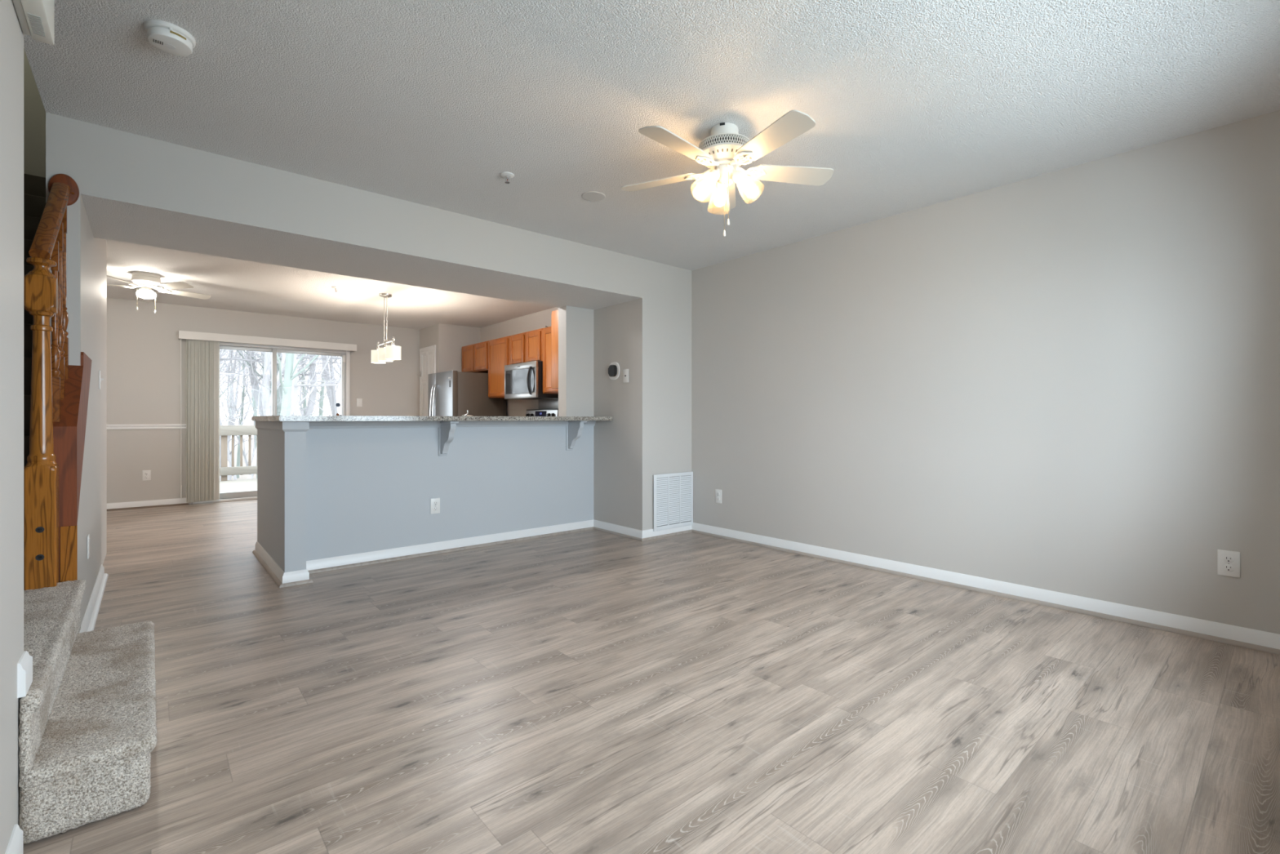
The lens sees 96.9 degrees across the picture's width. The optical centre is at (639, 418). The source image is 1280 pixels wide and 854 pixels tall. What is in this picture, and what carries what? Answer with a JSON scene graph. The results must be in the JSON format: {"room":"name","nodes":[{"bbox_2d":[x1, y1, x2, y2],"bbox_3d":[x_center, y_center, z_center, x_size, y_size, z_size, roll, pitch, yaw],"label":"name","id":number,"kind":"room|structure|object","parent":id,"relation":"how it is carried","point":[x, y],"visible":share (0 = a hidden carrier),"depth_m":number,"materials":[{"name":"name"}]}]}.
{"room":"empty living room","nodes":[
{"label":"empty living room","id":0,"kind":"room"},
{"bbox_2d":[0,0,106,853],"bbox_3d":[-2.461,-1.348,1.573,1.176,4.800,6.600,0,0,-41],"label":"wall","id":1,"kind":"structure","parent":0,"point":[11,35],"depth_m":1.42,"materials":[{"name":"beige paint"}]},
{"bbox_2d":[4,823,22,853],"bbox_3d":[-0.716,1.010,0.465,0.014,0.084,2.360,0,0,-41],"label":"baseboard","id":2,"kind":"structure","parent":1,"relation":"attached to","point":[15,846],"depth_m":1.32,"materials":[{"name":"white paint"}]},
{"bbox_2d":[17,650,32,697],"bbox_3d":[-1.589,0.638,1.389,0.126,0.084,0.109,0,0,-41],"label":"baseboard","id":3,"kind":"structure","parent":1,"relation":"attached to","point":[24,665],"depth_m":1.40,"materials":[{"name":"white paint"}]},
{"bbox_2d":[12,0,54,44],"bbox_3d":[-1.428,-1.074,1.322,0.055,0.208,0.368,0,0,-41],"label":"door chime","id":4,"kind":"object","parent":1,"relation":"attached to","point":[36,18],"visible":1,"depth_m":1.39,"materials":[{"name":"white plastic"}]},
{"bbox_2d":[26,13,45,37],"bbox_3d":[-1.489,-0.971,1.399,0.022,0.002,0.094,0,0,-41],"label":"grille","id":5,"kind":"object","parent":4,"relation":"attached to","point":[36,22],"depth_m":1.40,"materials":[{"name":"white metal"}]},
{"bbox_2d":[87,533,89,559],"bbox_3d":[-2.863,0.662,2.945,0.008,0.120,0.074,0,0,-41],"label":"wall plate","id":6,"kind":"object","parent":1,"relation":"attached to","point":[88,535],"visible":1,"depth_m":2.92,"materials":[{"name":"white plastic"}]},
{"bbox_2d":[79,564,108,632],"bbox_3d":[-2.994,1.010,3.099,0.014,0.084,1.804,0,0,-41],"label":"baseboard","id":7,"kind":"structure","parent":1,"relation":"attached to","point":[87,616],"depth_m":3.06,"materials":[{"name":"white paint"}]},
{"bbox_2d":[98,369,103,389],"bbox_3d":[-3.435,-0.248,3.614,0.020,0.120,0.074,0,0,-41],"label":"light switch","id":8,"kind":"object","parent":1,"relation":"attached to","point":[100,378],"visible":1,"depth_m":3.58,"materials":[{"name":"white plastic"}]},
{"bbox_2d":[106,297,419,503],"bbox_3d":[-4.974,-0.168,7.547,5.850,2.440,0.120,0,0,-41],"label":"wall","id":9,"kind":"structure","parent":0,"point":[144,344],"depth_m":6.85,"materials":[{"name":"beige paint"}]},
{"bbox_2d":[106,423,186,429],"bbox_3d":[-6.299,0.093,6.308,1.965,0.058,0.020,0,0,-41],"label":"trim","id":10,"kind":"structure","parent":9,"relation":"attached to","point":[170,425],"depth_m":6.70,"materials":[{"name":"white paint"}]},
{"bbox_2d":[142,470,151,480],"bbox_3d":[-5.841,0.669,6.711,0.074,0.120,0.010,0,0,-41],"label":"wall outlet","id":11,"kind":"object","parent":9,"relation":"attached to","point":[146,473],"visible":1,"depth_m":6.71,"materials":[{"name":"white plastic"}]},
{"bbox_2d":[106,497,188,511],"bbox_3d":[-5.232,1.010,7.235,4.792,0.084,0.014,0,0,-41],"label":"baseboard","id":12,"kind":"structure","parent":9,"relation":"attached to","point":[178,500],"depth_m":6.70,"materials":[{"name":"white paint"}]},
{"bbox_2d":[178,330,356,502],"bbox_3d":[-4.828,-0.022,7.492,1.973,2.078,0.116,0,0,-41],"label":"vertical blind","id":13,"kind":"object","parent":9,"relation":"attached to","point":[202,348],"visible":1,"depth_m":7.01,"materials":[{"name":"plastic"}]},
{"bbox_2d":[188,341,350,504],"bbox_3d":[-4.890,0.027,7.587,1.824,2.050,0.130,0,0,-41],"label":"door","id":14,"kind":"structure","parent":9,"relation":"in","point":[344,354],"depth_m":7.57,"materials":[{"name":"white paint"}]},
{"bbox_2d":[356,398,362,406],"bbox_3d":[-4.073,-0.236,8.233,0.074,0.120,0.020,0,0,-41],"label":"light switch","id":15,"kind":"object","parent":9,"relation":"attached to","point":[359,401],"visible":1,"depth_m":8.24,"materials":[{"name":"white plastic"}]},
{"bbox_2d":[80,120,642,309],"bbox_3d":[-1.568,-1.217,4.094,3.472,0.340,0.842,0,0,-41],"label":"wall header","id":16,"kind":"structure","parent":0,"point":[135,188],"depth_m":3.39,"materials":[{"name":"beige paint"}]},
{"bbox_2d":[257,426,593,572],"bbox_3d":[-1.655,0.534,4.873,2.585,1.036,1.203,0,0,-41],"label":"wall","id":17,"kind":"structure","parent":0,"point":[322,493],"depth_m":4.32,"materials":[{"name":"grey paint"}]},
{"bbox_2d":[255,541,309,583],"bbox_3d":[-2.583,1.010,4.061,0.147,0.084,1.217,0,0,-41],"label":"baseboard","id":18,"kind":"structure","parent":17,"relation":"attached to","point":[300,575],"depth_m":3.65,"materials":[{"name":"white paint"}]},
{"bbox_2d":[255,420,309,431],"bbox_3d":[-2.583,0.049,4.061,0.147,0.067,1.217,0,0,-41],"label":"trim","id":19,"kind":"structure","parent":17,"relation":"attached to","point":[282,426],"depth_m":3.63,"materials":[{"name":"grey paint"}]},
{"bbox_2d":[252,549,313,587],"bbox_3d":[-2.577,1.043,4.054,0.185,0.020,1.236,0,0,-41],"label":"trim","id":20,"kind":"structure","parent":17,"relation":"attached to","point":[279,584],"depth_m":3.67,"materials":[{"name":"white wood"}]},
{"bbox_2d":[251,415,613,421],"bbox_3d":[-1.651,-0.002,4.837,2.622,0.035,1.267,0,0,-41],"label":"bar","id":21,"kind":"object","parent":17,"relation":"on","point":[268,418],"visible":1,"depth_m":4.06,"materials":[{"name":"stone"}]},
{"bbox_2d":[430,497,439,514],"bbox_3d":[-1.602,0.682,4.439,0.074,0.120,0.010,0,0,-41],"label":"wall outlet","id":22,"kind":"object","parent":17,"relation":"attached to","point":[435,502],"visible":1,"depth_m":4.43,"materials":[{"name":"white plastic"}]},
{"bbox_2d":[438,420,458,456],"bbox_3d":[-1.483,0.154,4.393,0.068,0.276,0.234,0,0,-41],"label":"corbel","id":23,"kind":"object","parent":17,"relation":"attached to","point":[446,431],"visible":0.89,"depth_m":4.41,"materials":[{"name":"grey paint"}]},
{"bbox_2d":[307,526,593,573],"bbox_3d":[-1.361,1.043,4.623,2.438,0.020,0.019,0,0,-41],"label":"trim","id":24,"kind":"structure","parent":17,"relation":"attached to","point":[357,564],"depth_m":4.44,"materials":[{"name":"white wood"}]},
{"bbox_2d":[566,420,586,450],"bbox_3d":[-0.581,0.154,5.174,0.068,0.276,0.234,0,0,-41],"label":"corbel","id":25,"kind":"object","parent":17,"relation":"attached to","point":[574,429],"visible":1,"depth_m":5.18,"materials":[{"name":"grey paint"}]},
{"bbox_2d":[306,520,593,570],"bbox_3d":[-1.372,1.010,4.636,2.466,0.084,0.014,0,0,-41],"label":"baseboard","id":26,"kind":"structure","parent":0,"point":[320,563],"depth_m":4.44,"materials":[{"name":"white paint"}]},
{"bbox_2d":[419,323,480,373],"bbox_3d":[-2.930,-0.168,8.728,0.644,2.440,0.768,0,0,-41],"label":"wall","id":27,"kind":"structure","parent":0,"point":[449,340],"depth_m":8.39,"materials":[{"name":"beige paint"}]},
{"bbox_2d":[417,344,435,416],"bbox_3d":[-3.214,-0.015,8.524,0.054,2.135,0.620,0,0,-41],"label":"door","id":28,"kind":"structure","parent":27,"relation":"in","point":[427,354],"depth_m":8.59,"materials":[{"name":"white paint"}]},
{"bbox_2d":[309,420,595,428],"bbox_3d":[-1.365,0.041,4.628,2.466,0.052,0.034,0,0,-41],"label":"trim","id":29,"kind":"structure","parent":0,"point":[313,424],"depth_m":4.39,"materials":[{"name":"grey paint"}]},
{"bbox_2d":[558,305,593,416],"bbox_3d":[-0.607,-0.533,5.394,0.316,1.028,0.132,0,0,-41],"label":"wall","id":30,"kind":"structure","parent":0,"point":[575,324],"depth_m":5.32,"materials":[{"name":"beige paint"}]},
{"bbox_2d":[592,526,691,541],"bbox_3d":[0.018,1.043,5.347,0.633,0.020,0.729,0,0,-41],"label":"trim","id":31,"kind":"structure","parent":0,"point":[594,527],"depth_m":5.08,"materials":[{"name":"white wood"}]},
{"bbox_2d":[593,258,691,530],"bbox_3d":[0.075,-0.168,5.514,0.872,2.440,0.842,0,0,-41],"label":"wall","id":32,"kind":"structure","parent":0,"point":[648,434],"depth_m":5.11,"materials":[{"name":"beige paint"}]},
{"bbox_2d":[551,309,558,388],"bbox_3d":[-0.490,-0.685,5.797,0.788,0.770,0.322,0,0,-41],"label":"upper cabinet","id":33,"kind":"object","parent":32,"relation":"attached to","point":[554,315],"visible":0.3,"depth_m":5.60,"materials":[{"name":"brown wood"}]},
{"bbox_2d":[608,362,619,379],"bbox_3d":[-0.248,-0.440,5.197,0.032,0.160,0.160,0,0,-41],"label":"thermostat","id":34,"kind":"object","parent":32,"relation":"attached to","point":[614,367],"visible":1,"depth_m":5.17,"materials":[{"name":"white plastic"}]},
{"bbox_2d":[622,368,628,382],"bbox_3d":[-0.128,-0.385,5.073,0.012,0.120,0.074,0,0,-41],"label":"wall plate","id":35,"kind":"object","parent":32,"relation":"attached to","point":[625,371],"visible":1,"depth_m":5.07,"materials":[{"name":"white plastic"}]},
{"bbox_2d":[653,471,693,531],"bbox_3d":[0.307,0.741,5.135,0.494,0.497,0.008,0,0,-41],"label":"air vent","id":36,"kind":"object","parent":32,"relation":"in","point":[673,492],"visible":1,"depth_m":5.13,"materials":[{"name":"white metal"}]},
{"bbox_2d":[22,499,1279,853],"bbox_3d":[-1.898,1.112,3.991,5.850,0.120,9.520,0,0,-41],"label":"floor","id":37,"kind":"structure","parent":0,"point":[588,691],"depth_m":2.01,"materials":[{"name":"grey wood"}]},
{"bbox_2d":[17,173,156,844],"bbox_3d":[-3.107,-0.331,2.613,1.316,2.773,3.965,0,0,-41],"label":"staircase","id":38,"kind":"structure","parent":37,"relation":"on","point":[87,735],"depth_m":1.74,"materials":[{"name":"carpet"}]},
{"bbox_2d":[23,173,79,590],"bbox_3d":[-2.523,-0.221,2.431,0.100,1.802,0.435,0,0,-35],"label":"banister","id":39,"kind":"object","parent":38,"relation":"on","point":[45,291],"visible":1,"depth_m":2.29,"materials":[{"name":"brown wood"}]},
{"bbox_2d":[427,370,506,416],"bbox_3d":[-2.471,0.208,7.985,0.843,1.688,0.859,0,0,-41],"label":"refrigerator","id":40,"kind":"object","parent":37,"relation":"on","point":[450,393],"visible":0.44,"depth_m":7.66,"materials":[{"name":"silver metal"}]},
{"bbox_2d":[525,408,558,416],"bbox_3d":[-1.438,0.466,6.967,0.640,1.172,0.768,0,0,-41],"label":"range","id":41,"kind":"object","parent":37,"relation":"on","point":[538,412],"visible":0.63,"depth_m":7.10,"materials":[{"name":"metal"}]},
{"bbox_2d":[23,0,1279,329],"bbox_3d":[-1.898,-1.438,3.991,5.850,0.100,9.520,0,0,-41],"label":"ceiling","id":42,"kind":"structure","parent":0,"point":[913,104],"depth_m":2.45,"materials":[{"name":"white paint"}]},
{"bbox_2d":[106,271,210,313],"bbox_3d":[-4.779,-1.207,5.429,0.967,0.360,1.006,0,0,-23],"label":"ceiling fan","id":43,"kind":"object","parent":42,"relation":"hanging from","point":[146,281],"visible":0.98,"depth_m":5.39,"materials":[{"name":"white metal"}]},
{"bbox_2d":[143,19,195,56],"bbox_3d":[-1.692,-1.363,2.042,0.144,0.048,0.144,0,0,-41],"label":"smoke detector","id":44,"kind":"object","parent":42,"relation":"attached to","point":[171,38],"visible":1,"depth_m":2.01,"materials":[{"name":"white plastic"}]},
{"bbox_2d":[371,293,400,363],"bbox_3d":[-2.834,-1.015,6.315,0.154,0.744,0.678,0,0,-41],"label":"pendant lamp","id":45,"kind":"object","parent":42,"relation":"hanging from","point":[388,353],"visible":1,"depth_m":6.26,"materials":[{"name":"white glass"}]},
{"bbox_2d":[500,171,514,183],"bbox_3d":[-0.754,-1.364,3.222,0.078,0.046,0.078,0,0,-41],"label":"sprinkler","id":46,"kind":"object","parent":42,"relation":"attached to","point":[506,175],"visible":1,"depth_m":3.21,"materials":[{"name":"white plastic"}]},
{"bbox_2d":[581,191,605,200],"bbox_3d":[-0.289,-1.384,3.529,0.150,0.006,0.150,0,0,-41],"label":"cover plate","id":47,"kind":"object","parent":42,"relation":"attached to","point":[590,195],"visible":1,"depth_m":3.52,"materials":[{"name":"white plastic"}]},
{"bbox_2d":[620,109,833,236],"bbox_3d":[0.388,-1.129,2.690,1.029,0.516,1.049,0,0,-41],"label":"ceiling fan","id":48,"kind":"object","parent":42,"relation":"hanging from","point":[726,149],"visible":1,"depth_m":2.65,"materials":[{"name":"white metal"}]},
{"bbox_2d":[480,110,1279,634],"bbox_3d":[0.207,-0.168,5.811,0.284,2.440,9.520,0,0,-41],"label":"wall","id":49,"kind":"structure","parent":0,"point":[1067,380],"depth_m":3.26,"materials":[{"name":"beige paint"}]},
{"bbox_2d":[462,340,488,373],"bbox_3d":[-2.250,-0.870,8.183,0.330,0.400,0.876,0,0,-41],"label":"upper cabinet","id":50,"kind":"object","parent":49,"relation":"attached to","point":[475,356],"visible":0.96,"depth_m":8.02,"materials":[{"name":"brown wood"}]},
{"bbox_2d":[488,335,510,398],"bbox_3d":[-1.761,-0.678,7.617,0.330,0.784,0.613,0,0,-41],"label":"upper cabinet","id":51,"kind":"object","parent":49,"relation":"attached to","point":[499,349],"visible":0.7,"depth_m":7.53,"materials":[{"name":"brown wood"}]},
{"bbox_2d":[510,328,542,364],"bbox_3d":[-1.298,-0.876,7.081,0.330,0.387,0.795,0,0,-41],"label":"upper cabinet","id":52,"kind":"object","parent":49,"relation":"attached to","point":[527,346],"visible":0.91,"depth_m":6.93,"materials":[{"name":"brown wood"}]},
{"bbox_2d":[504,360,558,399],"bbox_3d":[-1.344,-0.466,7.041,0.452,0.432,0.786,0,0,-41],"label":"microwave","id":53,"kind":"object","parent":52,"relation":"attached to","point":[523,380],"visible":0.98,"depth_m":6.85,"materials":[{"name":"silver metal"}]},
{"bbox_2d":[537,398,558,408],"bbox_3d":[-0.933,-0.186,6.907,0.006,0.124,1.170,0,0,-41],"label":"backsplash","id":54,"kind":"structure","parent":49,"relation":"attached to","point":[542,403],"depth_m":7.17,"materials":[{"name":"metal"}]},
{"bbox_2d":[542,326,558,394],"bbox_3d":[-0.838,-0.684,6.550,0.330,0.772,0.602,0,0,-41],"label":"upper cabinet","id":55,"kind":"object","parent":49,"relation":"attached to","point":[547,388],"visible":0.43,"depth_m":6.59,"materials":[{"name":"brown wood"}]},
{"bbox_2d":[715,488,721,502],"bbox_3d":[0.699,0.690,5.056,0.010,0.120,0.074,0,0,-41],"label":"wall outlet","id":56,"kind":"object","parent":49,"relation":"attached to","point":[717,492],"visible":1,"depth_m":5.05,"materials":[{"name":"white plastic"}]},
{"bbox_2d":[691,528,1279,654],"bbox_3d":[1.795,1.043,3.761,0.019,0.020,4.033,0,0,-41],"label":"trim","id":57,"kind":"structure","parent":49,"relation":"attached to","point":[1238,643],"depth_m":3.22,"materials":[{"name":"white wood"}]},
{"bbox_2d":[1217,549,1239,577],"bbox_3d":[2.768,0.680,2.665,0.010,0.120,0.074,0,0,-41],"label":"wall outlet","id":58,"kind":"object","parent":49,"relation":"attached to","point":[1228,562],"visible":1,"depth_m":2.66,"materials":[{"name":"white plastic"}]},
{"bbox_2d":[1223,564,1234,571],"bbox_3d":[2.766,0.701,2.663,0.004,0.035,0.035,0,0,-41],"label":"receptacle","id":59,"kind":"object","parent":58,"relation":"attached to","point":[1227,567],"depth_m":2.66,"materials":[{"name":"white plastic"}]},
{"bbox_2d":[1223,555,1234,563],"bbox_3d":[2.766,0.659,2.663,0.004,0.035,0.035,0,0,-41],"label":"receptacle","id":60,"kind":"object","parent":58,"relation":"attached to","point":[1227,558],"depth_m":2.66,"materials":[{"name":"white plastic"}]},
{"bbox_2d":[593,519,1279,648],"bbox_3d":[1.343,1.010,3.840,0.628,0.084,4.771,0,0,-41],"label":"baseboard","id":61,"kind":"structure","parent":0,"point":[1251,636],"depth_m":3.34,"materials":[{"name":"white paint"}]},
{"label":"outside","id":62,"kind":"structure","parent":0,"visible":0},
{"bbox_2d":[219,478,257,493],"bbox_3d":[-5.701,1.115,9.343,6.800,0.025,3.543,0,0,-41],"label":"floor","id":63,"kind":"structure","parent":62,"point":[237,485],"depth_m":9.39,"materials":[{"name":"white snow"}]},
{"bbox_2d":[219,425,257,480],"bbox_3d":[-6.777,0.885,10.586,6.800,1.535,0.120,0,0,-41],"label":"deck railing","id":64,"kind":"object","parent":63,"relation":"on","point":[224,430],"visible":0.06,"depth_m":10.13,"materials":[{"name":"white wood"}]},
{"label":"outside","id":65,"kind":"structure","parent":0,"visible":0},
{"bbox_2d":[227,437,256,479],"bbox_3d":[-46.626,3.952,53.908,120.000,0.600,117.450,0,0,-41],"label":"ground","id":66,"kind":"structure","parent":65,"point":[243,476],"depth_m":55.70,"materials":[{"name":"white snow"}]},
{"bbox_2d":[219,351,240,446],"bbox_3d":[-38.124,-5.545,51.517,10.909,18.425,11.358,0,0,-35],"label":"bare tree","id":67,"kind":"object","parent":66,"relation":"on","point":[237,389],"visible":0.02,"depth_m":50.60,"materials":[{"name":"grey plant"}]},
{"bbox_2d":[219,360,251,462],"bbox_3d":[-32.949,-2.729,43.727,6.272,12.793,7.348,0,0,14],"label":"bare tree","id":68,"kind":"object","parent":66,"relation":"on","point":[233,360],"visible":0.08,"depth_m":44.26,"materials":[{"name":"grey plant"}]},
{"bbox_2d":[219,351,257,462],"bbox_3d":[-34.412,-3.661,48.677,8.422,14.663,7.188,0,0,-29],"label":"bare tree","id":69,"kind":"object","parent":66,"relation":"on","point":[244,449],"visible":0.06,"depth_m":47.95,"materials":[{"name":"grey plant"}]},
{"bbox_2d":[219,353,259,413],"bbox_3d":[-22.609,-3.836,27.302,8.624,15.014,7.360,0,0,3],"label":"bare tree","id":70,"kind":"object","parent":66,"relation":"on","point":[233,353],"visible":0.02,"depth_m":27.95,"materials":[{"name":"grey plant"}]},
{"bbox_2d":[219,350,261,444],"bbox_3d":[-27.072,-3.758,37.851,8.534,14.857,7.284,0,0,-34],"label":"bare tree","id":71,"kind":"object","parent":66,"relation":"on","point":[235,420],"visible":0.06,"depth_m":38.39,"materials":[{"name":"grey plant"}]},
{"bbox_2d":[219,349,261,425],"bbox_3d":[-17.861,-3.130,24.116,7.754,13.590,7.456,0,0,-33],"label":"bare tree","id":72,"kind":"object","parent":66,"relation":"on","point":[222,349],"visible":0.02,"depth_m":25.54,"materials":[{"name":"grey plant"}]},
{"bbox_2d":[219,350,262,418],"bbox_3d":[-14.578,-2.258,18.295,6.757,11.843,6.498,0,0,1],"label":"bare tree","id":73,"kind":"object","parent":66,"relation":"on","point":[223,350],"visible":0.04,"depth_m":17.27,"materials":[{"name":"grey plant"}]},
{"bbox_2d":[219,356,264,435],"bbox_3d":[-26.912,-2.340,37.001,6.900,12.013,5.889,0,0,34],"label":"bare tree","id":74,"kind":"object","parent":66,"relation":"on","point":[246,357],"visible":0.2,"depth_m":37.24,"materials":[{"name":"grey plant"}]},
{"bbox_2d":[219,353,264,396],"bbox_3d":[-19.533,-5.090,24.713,9.113,17.494,10.919,0,0,10],"label":"bare tree","id":75,"kind":"object","parent":66,"relation":"on","point":[233,353],"visible":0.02,"depth_m":25.93,"materials":[{"name":"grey plant"}]},
{"bbox_2d":[220,349,282,415],"bbox_3d":[-13.662,-5.910,20.685,11.943,19.135,9.968,0,0,40],"label":"bare tree","id":76,"kind":"object","parent":66,"relation":"on","point":[278,395],"visible":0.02,"depth_m":21.00,"materials":[{"name":"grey plant"}]},
{"bbox_2d":[240,351,270,461],"bbox_3d":[-32.146,-2.106,48.350,6.583,11.538,6.330,0,0,-4],"label":"bare tree","id":77,"kind":"object","parent":66,"relation":"on","point":[254,445],"visible":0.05,"depth_m":48.91,"materials":[{"name":"grey plant"}]},
{"bbox_2d":[219,350,310,479],"bbox_3d":[-22.606,-4.998,32.734,9.889,17.332,9.510,0,0,1],"label":"bare tree","id":78,"kind":"object","parent":66,"relation":"on","point":[229,477],"visible":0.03,"depth_m":33.70,"materials":[{"name":"grey plant"}]},
{"bbox_2d":[219,351,314,479],"bbox_3d":[-10.017,-4.495,16.538,8.008,16.334,9.382,0,0,5],"label":"bare tree","id":79,"kind":"object","parent":66,"relation":"on","point":[268,412],"visible":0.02,"depth_m":16.09,"materials":[{"name":"grey plant"}]},
{"bbox_2d":[219,349,316,466],"bbox_3d":[-15.059,-1.432,21.108,4.997,10.193,5.855,0,0,30],"label":"bare tree","id":80,"kind":"object","parent":66,"relation":"on","point":[229,361],"visible":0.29,"depth_m":20.62,"materials":[{"name":"grey plant"}]},
{"bbox_2d":[219,351,316,415],"bbox_3d":[-14.053,-5.676,20.206,11.520,18.690,11.065,0,0,19],"label":"bare tree","id":81,"kind":"object","parent":66,"relation":"on","point":[310,409],"visible":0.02,"depth_m":20.52,"materials":[{"name":"grey plant"}]},
{"bbox_2d":[219,349,320,478],"bbox_3d":[-24.313,-3.028,34.783,6.964,13.369,8.344,0,0,42],"label":"bare tree","id":82,"kind":"object","parent":66,"relation":"on","point":[242,409],"visible":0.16,"depth_m":34.91,"materials":[{"name":"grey plant"}]},
{"bbox_2d":[220,350,320,412],"bbox_3d":[-24.021,-3.712,35.694,8.481,14.765,7.239,0,0,-34],"label":"bare tree","id":83,"kind":"object","parent":66,"relation":"on","point":[245,377],"visible":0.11,"depth_m":34.82,"materials":[{"name":"grey plant"}]},
{"bbox_2d":[223,350,319,415],"bbox_3d":[-14.080,-5.843,21.193,9.899,19.002,11.860,0,0,27],"label":"bare tree","id":84,"kind":"object","parent":66,"relation":"on","point":[224,350],"visible":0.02,"depth_m":21.05,"materials":[{"name":"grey plant"}]},
{"bbox_2d":[230,351,322,416],"bbox_3d":[-12.409,-6.410,19.892,11.935,20.159,12.426,0,0,-28],"label":"bare tree","id":85,"kind":"object","parent":66,"relation":"on","point":[256,388],"visible":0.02,"depth_m":21.09,"materials":[{"name":"grey plant"}]},
{"bbox_2d":[219,349,337,479],"bbox_3d":[-13.864,-2.830,19.204,7.465,12.996,6.371,0,0,-22],"label":"bare tree","id":86,"kind":"object","parent":66,"relation":"on","point":[229,453],"visible":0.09,"depth_m":19.12,"materials":[{"name":"grey plant"}]},
{"bbox_2d":[221,349,338,413],"bbox_3d":[-13.842,-4.410,24.623,9.217,16.154,8.863,0,0,-43],"label":"bare tree","id":87,"kind":"object","parent":66,"relation":"on","point":[233,349],"visible":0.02,"depth_m":24.75,"materials":[{"name":"grey plant"}]},
{"bbox_2d":[219,353,341,444],"bbox_3d":[-10.950,-2.809,18.924,6.350,12.954,7.440,0,0,-25],"label":"bare tree","id":88,"kind":"object","parent":66,"relation":"on","point":[337,371],"visible":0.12,"depth_m":17.91,"materials":[{"name":"grey plant"}]},
{"bbox_2d":[219,348,341,480],"bbox_3d":[-12.877,-6.300,20.625,12.291,19.939,11.805,0,0,-31],"label":"bare tree","id":89,"kind":"object","parent":66,"relation":"on","point":[220,358],"visible":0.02,"depth_m":19.05,"materials":[{"name":"grey plant"}]},
{"bbox_2d":[219,351,341,415],"bbox_3d":[-10.835,-3.359,19.837,8.016,14.049,7.708,0,0,-32],"label":"bare tree","id":90,"kind":"object","parent":66,"relation":"on","point":[233,351],"visible":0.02,"depth_m":18.24,"materials":[{"name":"grey plant"}]},
{"bbox_2d":[227,355,339,478],"bbox_3d":[-21.988,-5.484,32.144,11.411,18.284,9.525,0,0,-36],"label":"bare tree","id":91,"kind":"object","parent":66,"relation":"on","point":[253,397],"visible":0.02,"depth_m":31.75,"materials":[{"name":"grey plant"}]},
{"bbox_2d":[231,351,341,378],"bbox_3d":[-10.433,-4.005,21.863,9.083,15.341,9.456,0,0,-27],"label":"bare tree","id":92,"kind":"object","parent":66,"relation":"on","point":[244,352],"visible":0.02,"depth_m":19.85,"materials":[{"name":"grey plant"}]},
{"bbox_2d":[236,353,337,415],"bbox_3d":[-16.967,-4.248,28.072,8.235,15.809,9.867,0,0,3],"label":"bare tree","id":93,"kind":"object","parent":66,"relation":"on","point":[304,403],"visible":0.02,"depth_m":28.05,"materials":[{"name":"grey plant"}]},
{"bbox_2d":[242,354,341,408],"bbox_3d":[-13.745,-3.523,25.123,7.052,14.385,8.263,0,0,-8],"label":"bare tree","id":94,"kind":"object","parent":66,"relation":"on","point":[299,354],"visible":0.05,"depth_m":24.72,"materials":[{"name":"grey plant"}]},
{"bbox_2d":[259,352,335,415],"bbox_3d":[-18.387,-6.403,32.941,12.559,20.122,10.482,0,0,-28],"label":"bare tree","id":95,"kind":"object","parent":66,"relation":"on","point":[322,391],"visible":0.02,"depth_m":33.24,"materials":[{"name":"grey plant"}]},
{"bbox_2d":[276,352,319,415],"bbox_3d":[-9.079,-5.763,15.487,9.815,18.841,11.759,0,0,-29],"label":"bare tree","id":96,"kind":"object","parent":66,"relation":"on","point":[289,371],"visible":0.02,"depth_m":15.12,"materials":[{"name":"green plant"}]},
{"bbox_2d":[261,351,340,416],"bbox_3d":[-9.829,-4.916,18.529,10.582,17.167,10.164,0,0,5],"label":"bare tree","id":97,"kind":"object","parent":66,"relation":"on","point":[268,395],"visible":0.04,"depth_m":17.60,"materials":[{"name":"grey plant"}]},
{"bbox_2d":[284,354,341,415],"bbox_3d":[-9.922,-6.496,20.062,12.533,20.332,12.038,0,0,24],"label":"bare tree","id":98,"kind":"object","parent":66,"relation":"on","point":[306,358],"visible":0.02,"depth_m":19.49,"materials":[{"name":"grey plant"}]},
{"bbox_2d":[290,353,341,415],"bbox_3d":[-8.110,-4.486,16.213,10.050,16.304,9.653,0,0,37],"label":"bare tree","id":99,"kind":"object","parent":66,"relation":"on","point":[295,402],"visible":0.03,"depth_m":16.35,"materials":[{"name":"grey plant"}]},
{"bbox_2d":[296,355,340,415],"bbox_3d":[-25.576,-3.098,45.293,7.773,13.533,6.635,0,0,-38],"label":"bare tree","id":100,"kind":"object","parent":66,"relation":"on","point":[326,398],"visible":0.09,"depth_m":46.02,"materials":[{"name":"grey plant"}]},
{"bbox_2d":[299,360,340,414],"bbox_3d":[-32.610,-4.719,54.828,9.570,16.773,9.203,0,0,26],"label":"bare tree","id":101,"kind":"object","parent":66,"relation":"on","point":[308,361],"visible":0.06,"depth_m":56.16,"materials":[{"name":"grey plant"}]},
{"bbox_2d":[299,355,341,415],"bbox_3d":[-13.012,-6.339,24.130,11.851,20.018,12.339,0,0,-4],"label":"bare tree","id":102,"kind":"object","parent":66,"relation":"on","point":[329,393],"visible":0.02,"depth_m":26.01,"materials":[{"name":"grey plant"}]},
{"bbox_2d":[328,355,341,415],"bbox_3d":[-9.952,-3.034,20.734,7.931,13.396,8.258,0,0,-38],"label":"bare tree","id":103,"kind":"object","parent":66,"relation":"on","point":[333,387],"visible":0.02,"depth_m":21.09,"materials":[{"name":"grey plant"}]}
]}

